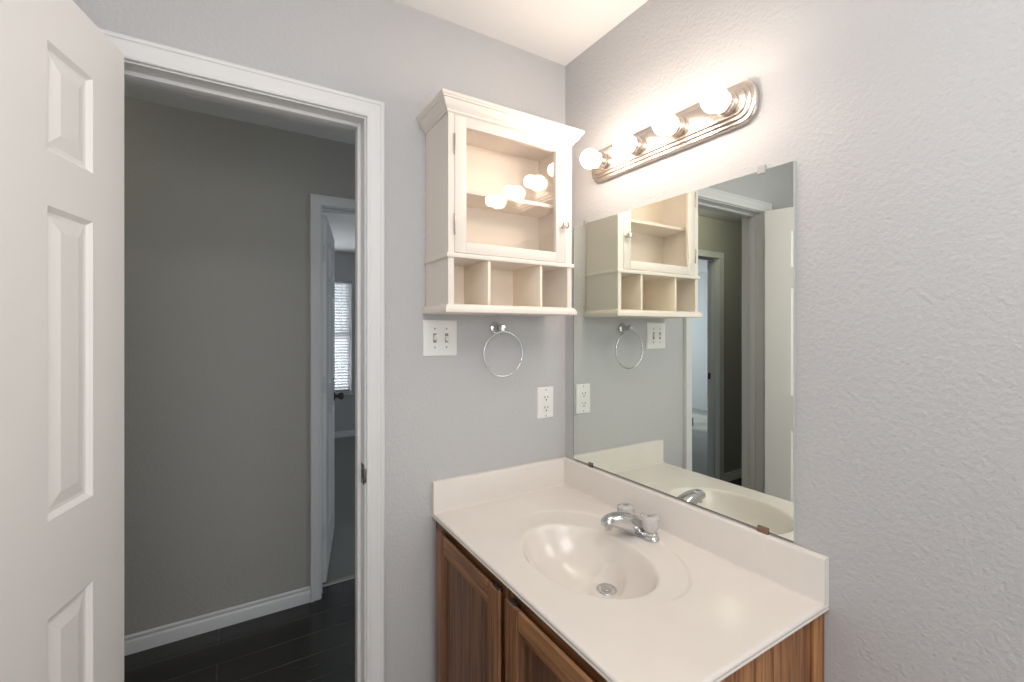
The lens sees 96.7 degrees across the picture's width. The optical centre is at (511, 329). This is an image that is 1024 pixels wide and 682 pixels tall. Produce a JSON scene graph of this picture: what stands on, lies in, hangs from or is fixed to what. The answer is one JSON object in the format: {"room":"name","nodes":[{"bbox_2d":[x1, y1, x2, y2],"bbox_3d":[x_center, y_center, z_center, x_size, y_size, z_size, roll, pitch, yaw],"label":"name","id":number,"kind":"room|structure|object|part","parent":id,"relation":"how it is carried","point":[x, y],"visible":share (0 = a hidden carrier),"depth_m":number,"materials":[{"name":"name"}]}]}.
{"room":"bathroom","nodes":[
{"label":"bathroom","id":0,"kind":"room"},
{"bbox_2d":[124,97,354,635],"bbox_3d":[-1.856,0.202,1.962,5.100,2.440,0.115,0,0,-32],"label":"wall","id":1,"kind":"structure","parent":0,"point":[217,209],"depth_m":2.17,"materials":[{"name":"grey paint"}]},
{"bbox_2d":[124,586,309,655],"bbox_3d":[-1.822,1.382,1.908,5.100,0.080,0.013,0,0,-32],"label":"baseboard","id":2,"kind":"structure","parent":1,"relation":"attached to","point":[158,636],"depth_m":2.15,"materials":[{"name":"white paint"}]},
{"bbox_2d":[310,193,354,602],"bbox_3d":[-0.713,0.356,2.664,0.880,2.132,0.153,0,0,-32],"label":"door frame","id":3,"kind":"structure","parent":1,"relation":"attached to","point":[319,204],"depth_m":2.39,"materials":[{"name":"white paint"}]},
{"bbox_2d":[322,215,343,582],"bbox_3d":[-1.167,0.384,2.885,0.163,2.048,0.760,0,0,-18],"label":"door","id":4,"kind":"structure","parent":1,"relation":"in","point":[328,242],"depth_m":2.69,"materials":[{"name":"white paint"}]},
{"bbox_3d":[-1.217,0.467,3.200,0.064,0.062,0.062,0,0,-18],"label":"knob","id":5,"kind":"part","parent":4,"relation":"part of","materials":[{"name":"brown metal"}]},
{"bbox_2d":[124,436,354,681],"bbox_3d":[-1.960,1.470,3.374,6.400,0.104,4.980,0,0,-32],"label":"floor","id":6,"kind":"structure","parent":0,"point":[314,641],"depth_m":2.06,"materials":[{"name":"black wood"}]},
{"bbox_2d":[322,574,354,586],"bbox_3d":[-0.746,1.418,2.718,0.768,0.008,0.036,0,0,-32],"label":"threshold","id":7,"kind":"object","parent":6,"relation":"on","point":[350,576],"depth_m":2.57,"materials":[{"name":"silver metal"}]},
{"bbox_2d":[73,0,564,681],"bbox_3d":[-0.655,0.202,1.297,1.950,2.440,0.115,0,0,-32],"label":"wall","id":8,"kind":"structure","parent":0,"point":[446,416],"depth_m":1.44,"materials":[{"name":"grey paint"}]},
{"bbox_2d":[0,0,123,681],"bbox_3d":[-0.820,0.393,0.757,0.163,2.034,0.590,0,0,-16],"label":"door","id":9,"kind":"structure","parent":8,"relation":"in","point":[62,78],"depth_m":0.83,"materials":[{"name":"white paint"}]},
{"bbox_2d":[99,28,384,681],"bbox_3d":[-0.730,0.367,1.251,0.719,2.109,0.153,0,0,-32],"label":"door frame","id":10,"kind":"structure","parent":8,"relation":"attached to","point":[149,64],"depth_m":1.36,"materials":[{"name":"white paint"}]},
{"bbox_3d":[-0.448,0.436,1.371,0.006,0.060,0.048,0,0,-32],"label":"strike plate","id":11,"kind":"part","parent":10,"relation":"part of","materials":[{"name":"silver metal"}]},
{"bbox_2d":[423,320,456,356],"bbox_3d":[-0.231,0.027,1.480,0.118,0.118,0.017,0,0,-32],"label":"light switch","id":12,"kind":"object","parent":8,"relation":"attached to","point":[439,336],"visible":1,"depth_m":1.48,"materials":[{"name":"white plastic"}]},
{"bbox_2d":[416,88,584,315],"bbox_3d":[-0.029,-0.362,1.490,0.518,0.624,0.208,0,0,-32],"label":"upper cabinet","id":13,"kind":"object","parent":8,"relation":"attached to","point":[499,178],"visible":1,"depth_m":1.49,"materials":[{"name":"beige paint"}]},
{"bbox_3d":[-0.081,-0.346,1.575,0.419,0.552,0.008,0,0,-32],"label":"panel","id":14,"kind":"part","parent":13,"relation":"part of","materials":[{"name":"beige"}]},
{"bbox_2d":[424,252,573,271],"bbox_3d":[-0.035,-0.217,1.501,0.467,0.014,0.182,0,0,-32],"label":"shelf","id":15,"kind":"object","parent":13,"relation":"attached to","point":[463,261],"depth_m":1.45,"materials":[{"name":"beige paint"}]},
{"bbox_3d":[-0.033,-0.062,1.498,0.481,0.025,0.189,0,0,-32],"label":"moulding","id":16,"kind":"part","parent":13,"relation":"part of","materials":[{"name":"beige paint"}]},
{"bbox_3d":[-0.029,-0.650,1.490,0.518,0.046,0.208,0,0,-32],"label":"crown","id":17,"kind":"part","parent":13,"relation":"part of","materials":[{"name":"beige paint"}]},
{"bbox_3d":[0.005,-0.357,1.437,0.455,0.567,0.018,0,0,-32],"label":"frame","id":18,"kind":"part","parent":13,"relation":"part of","materials":[{"name":"beige paint"}]},
{"bbox_2d":[466,189,552,217],"bbox_3d":[-0.043,-0.418,1.514,0.419,0.012,0.137,0,0,-32],"label":"shelf","id":19,"kind":"object","parent":13,"relation":"attached to","point":[476,202],"depth_m":1.53,"materials":[{"name":"beige wood"}]},
{"bbox_3d":[0.002,-0.425,1.434,0.406,0.400,0.018,0,0,-32],"label":"door","id":20,"kind":"part","parent":13,"relation":"part of","materials":[{"name":"beige paint"}]},
{"bbox_3d":[0.176,-0.347,1.514,0.025,0.025,0.028,0,0,-32],"label":"knob","id":21,"kind":"part","parent":13,"relation":"part of","materials":[{"name":"silver metal"}]},
{"bbox_2d":[483,322,522,376],"bbox_3d":[-0.039,0.067,1.575,0.159,0.190,0.057,0,0,-32],"label":"towel ring","id":22,"kind":"object","parent":8,"relation":"attached to","point":[495,327],"visible":1,"depth_m":1.56,"materials":[{"name":"silver metal"}]},
{"bbox_3d":[-0.044,-0.005,1.571,0.045,0.045,0.057,0,0,-32],"label":"post","id":23,"kind":"part","parent":22,"relation":"part of","materials":[{"name":"silver metal"}]},
{"bbox_2d":[537,386,552,418],"bbox_3d":[0.127,0.273,1.705,0.074,0.117,0.008,0,0,-32],"label":"wall outlet","id":24,"kind":"object","parent":8,"relation":"attached to","point":[544,394],"visible":1,"depth_m":1.70,"materials":[{"name":"white plastic"}]},
{"bbox_2d":[542,393,549,411],"bbox_3d":[0.128,0.273,1.703,0.033,0.067,0.002,0,0,-32],"label":"receptacle","id":25,"kind":"object","parent":24,"relation":"attached to","point":[545,396],"depth_m":1.70,"materials":[{"name":"grey plastic"}]},
{"bbox_2d":[335,252,354,431],"bbox_3d":[-4.008,0.202,4.989,8.400,2.440,0.115,0,0,-32],"label":"wall","id":26,"kind":"structure","parent":0,"point":[344,262],"depth_m":6.05,"materials":[{"name":"grey paint"}]},
{"bbox_2d":[335,430,354,437],"bbox_3d":[-1.972,1.378,6.164,3.500,0.080,0.013,0,0,-32],"label":"baseboard","id":27,"kind":"structure","parent":26,"relation":"attached to","point":[339,434],"depth_m":6.01,"materials":[{"name":"white paint"}]},
{"bbox_2d":[336,312,353,394],"bbox_3d":[-2.550,0.108,5.860,0.975,1.512,0.135,0,0,-32],"label":"window","id":28,"kind":"structure","parent":26,"relation":"in","point":[350,393],"depth_m":6.05,"materials":[{"name":"white paint"}]},
{"bbox_2d":[335,280,350,393],"bbox_3d":[-2.548,0.096,5.856,0.903,1.485,0.050,0,0,-32],"label":"window blind","id":29,"kind":"object","parent":28,"relation":"attached to","point":[342,288],"visible":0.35,"depth_m":6.04,"materials":[{"name":"white plastic"}]},
{"bbox_2d":[124,0,647,253],"bbox_3d":[-1.989,-1.068,1.702,8.400,0.100,7.800,0,0,-32],"label":"ceiling","id":30,"kind":"structure","parent":0,"point":[558,31],"depth_m":1.56,"materials":[{"name":"white paint"}]},
{"bbox_2d":[565,0,1023,681],"bbox_3d":[0.957,0.202,0.644,0.115,2.440,2.915,0,0,-32],"label":"wall","id":31,"kind":"structure","parent":0,"point":[901,122],"depth_m":0.89,"materials":[{"name":"grey paint"}]},
{"bbox_2d":[580,80,759,182],"bbox_3d":[0.398,-0.566,1.333,0.117,0.110,0.598,0,0,-32],"label":"vanity light","id":32,"kind":"object","parent":31,"relation":"attached to","point":[720,110],"visible":1,"depth_m":1.25,"materials":[{"name":"silver metal"}]},
{"bbox_3d":[0.259,-0.566,1.509,0.065,0.063,0.063,0,0,-32],"label":"light bulb","id":33,"kind":"part","parent":32,"relation":"part of","materials":[{"name":"white glass"}]},
{"bbox_2d":[594,152,607,170],"bbox_3d":[0.294,-0.566,1.530,0.030,0.057,0.057,0,0,-32],"label":"socket","id":34,"kind":"object","parent":32,"relation":"attached to","point":[602,163],"depth_m":1.51,"materials":[{"name":"silver metal"}]},
{"bbox_3d":[0.339,-0.566,1.379,0.065,0.063,0.063,0,0,-32],"label":"light bulb","id":35,"kind":"part","parent":32,"relation":"part of","materials":[{"name":"white glass"}]},
{"bbox_2d":[627,136,642,155],"bbox_3d":[0.373,-0.566,1.400,0.030,0.057,0.057,0,0,-32],"label":"socket","id":36,"kind":"object","parent":32,"relation":"attached to","point":[636,149],"depth_m":1.38,"materials":[{"name":"silver metal"}]},
{"bbox_3d":[0.418,-0.566,1.249,0.065,0.063,0.063,0,0,-32],"label":"light bulb","id":37,"kind":"part","parent":32,"relation":"part of","materials":[{"name":"white glass"}]},
{"bbox_2d":[667,116,685,138],"bbox_3d":[0.453,-0.566,1.271,0.030,0.057,0.057,0,0,-32],"label":"socket","id":38,"kind":"object","parent":32,"relation":"attached to","point":[679,130],"depth_m":1.26,"materials":[{"name":"silver metal"}]},
{"bbox_3d":[0.498,-0.566,1.119,0.065,0.063,0.063,0,0,-32],"label":"light bulb","id":39,"kind":"part","parent":32,"relation":"part of","materials":[{"name":"white glass"}]},
{"bbox_2d":[716,91,737,116],"bbox_3d":[0.533,-0.566,1.141,0.030,0.057,0.057,0,0,-32],"label":"socket","id":40,"kind":"object","parent":32,"relation":"attached to","point":[730,109],"depth_m":1.13,"materials":[{"name":"silver metal"}]},
{"bbox_2d":[573,160,794,541],"bbox_3d":[0.437,0.049,1.373,0.008,0.893,0.790,0,0,-32],"label":"wall mirror","id":41,"kind":"object","parent":31,"relation":"attached to","point":[684,304],"visible":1,"depth_m":1.25,"materials":[{"name":"clear glass"}]},
{"bbox_2d":[564,457,828,606],"bbox_3d":[0.433,0.540,1.362,0.026,0.100,0.912,0,0,-32],"label":"backsplash","id":42,"kind":"structure","parent":31,"relation":"attached to","point":[802,571],"depth_m":1.18,"materials":[{"name":"stone"}]},
{"bbox_3d":[0.102,1.472,0.064,2.180,0.100,2.820,0,0,-32],"label":"floor","id":43,"kind":"structure","parent":0,"visible":0},
{"bbox_2d":[436,521,823,681],"bbox_3d":[0.207,1.012,1.226,0.553,0.818,0.901,0,0,-32],"label":"vanity cabinet","id":44,"kind":"object","parent":43,"relation":"on","point":[485,632],"visible":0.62,"depth_m":1.09,"materials":[{"name":"brown wood"}]},
{"bbox_3d":[-0.129,0.957,1.260,0.009,0.550,0.285,0,0,-32],"label":"door panel","id":45,"kind":"part","parent":44,"relation":"part of","materials":[{"name":"brown wood"}]},
{"bbox_3d":[-0.127,0.655,1.261,0.020,0.056,0.283,0,0,-32],"label":"door rail","id":46,"kind":"part","parent":44,"relation":"part of","materials":[{"name":"brown wood"}]},
{"bbox_3d":[-0.115,0.623,1.279,0.018,0.040,0.374,0,0,-32],"label":"rail","id":47,"kind":"part","parent":44,"relation":"part of","materials":[{"name":"brown wood"}]},
{"bbox_3d":[-0.036,0.629,1.111,0.013,0.007,0.034,0,0,-32],"label":"finger pull","id":48,"kind":"part","parent":44,"relation":"part of","materials":[{"name":"black metal"}]},
{"bbox_3d":[0.002,0.629,1.049,0.013,0.007,0.034,0,0,-32],"label":"finger pull","id":49,"kind":"part","parent":44,"relation":"part of","materials":[{"name":"black metal"}]},
{"bbox_3d":[0.092,0.957,0.899,0.009,0.550,0.284,0,0,-32],"label":"door panel","id":50,"kind":"part","parent":44,"relation":"part of","materials":[{"name":"brown wood"}]},
{"bbox_3d":[0.094,0.655,0.900,0.020,0.056,0.282,0,0,-32],"label":"door rail","id":51,"kind":"part","parent":44,"relation":"part of","materials":[{"name":"brown wood"}]},
{"bbox_3d":[0.110,0.623,0.913,0.018,0.040,0.368,0,0,-32],"label":"rail","id":52,"kind":"part","parent":44,"relation":"part of","materials":[{"name":"brown wood"}]},
{"bbox_2d":[431,457,828,681],"bbox_3d":[0.211,0.599,1.226,0.547,0.217,0.912,0,0,-32],"label":"countertop","id":53,"kind":"structure","parent":44,"relation":"on","point":[701,602],"depth_m":1.12,"materials":[{"name":"stone"}]},
{"bbox_2d":[601,503,659,542],"bbox_3d":[0.321,0.555,1.301,0.162,0.077,0.150,0,0,-32],"label":"faucet","id":54,"kind":"object","parent":53,"relation":"on","point":[645,528],"visible":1,"depth_m":1.28,"materials":[{"name":"silver metal"}]},
{"bbox_3d":[0.320,0.553,1.300,0.160,0.074,0.055,0,0,-32],"label":"spout","id":55,"kind":"part","parent":54,"relation":"part of","materials":[{"name":"silver metal"}]},
{"bbox_3d":[0.342,0.548,1.370,0.051,0.042,0.051,0,0,-32],"label":"handle","id":56,"kind":"part","parent":54,"relation":"part of","materials":[{"name":"white plastic"}]},
{"bbox_3d":[0.367,0.585,1.329,0.052,0.017,0.150,0,0,-32],"label":"plate","id":57,"kind":"part","parent":54,"relation":"part of","materials":[{"name":"silver metal"}]},
{"bbox_3d":[0.392,0.573,1.289,0.041,0.009,0.041,0,0,-32],"label":"handle","id":58,"kind":"part","parent":54,"relation":"part of","materials":[{"name":"silver metal"}]},
{"bbox_3d":[0.392,0.548,1.289,0.051,0.042,0.051,0,0,-32],"label":"handle","id":59,"kind":"part","parent":54,"relation":"part of","materials":[{"name":"white plastic"}]},
{"bbox_3d":[0.430,1.012,0.851,0.463,0.818,0.016,0,0,-32],"label":"panel","id":60,"kind":"part","parent":44,"relation":"part of","materials":[{"name":"brown wood"}]}
]}

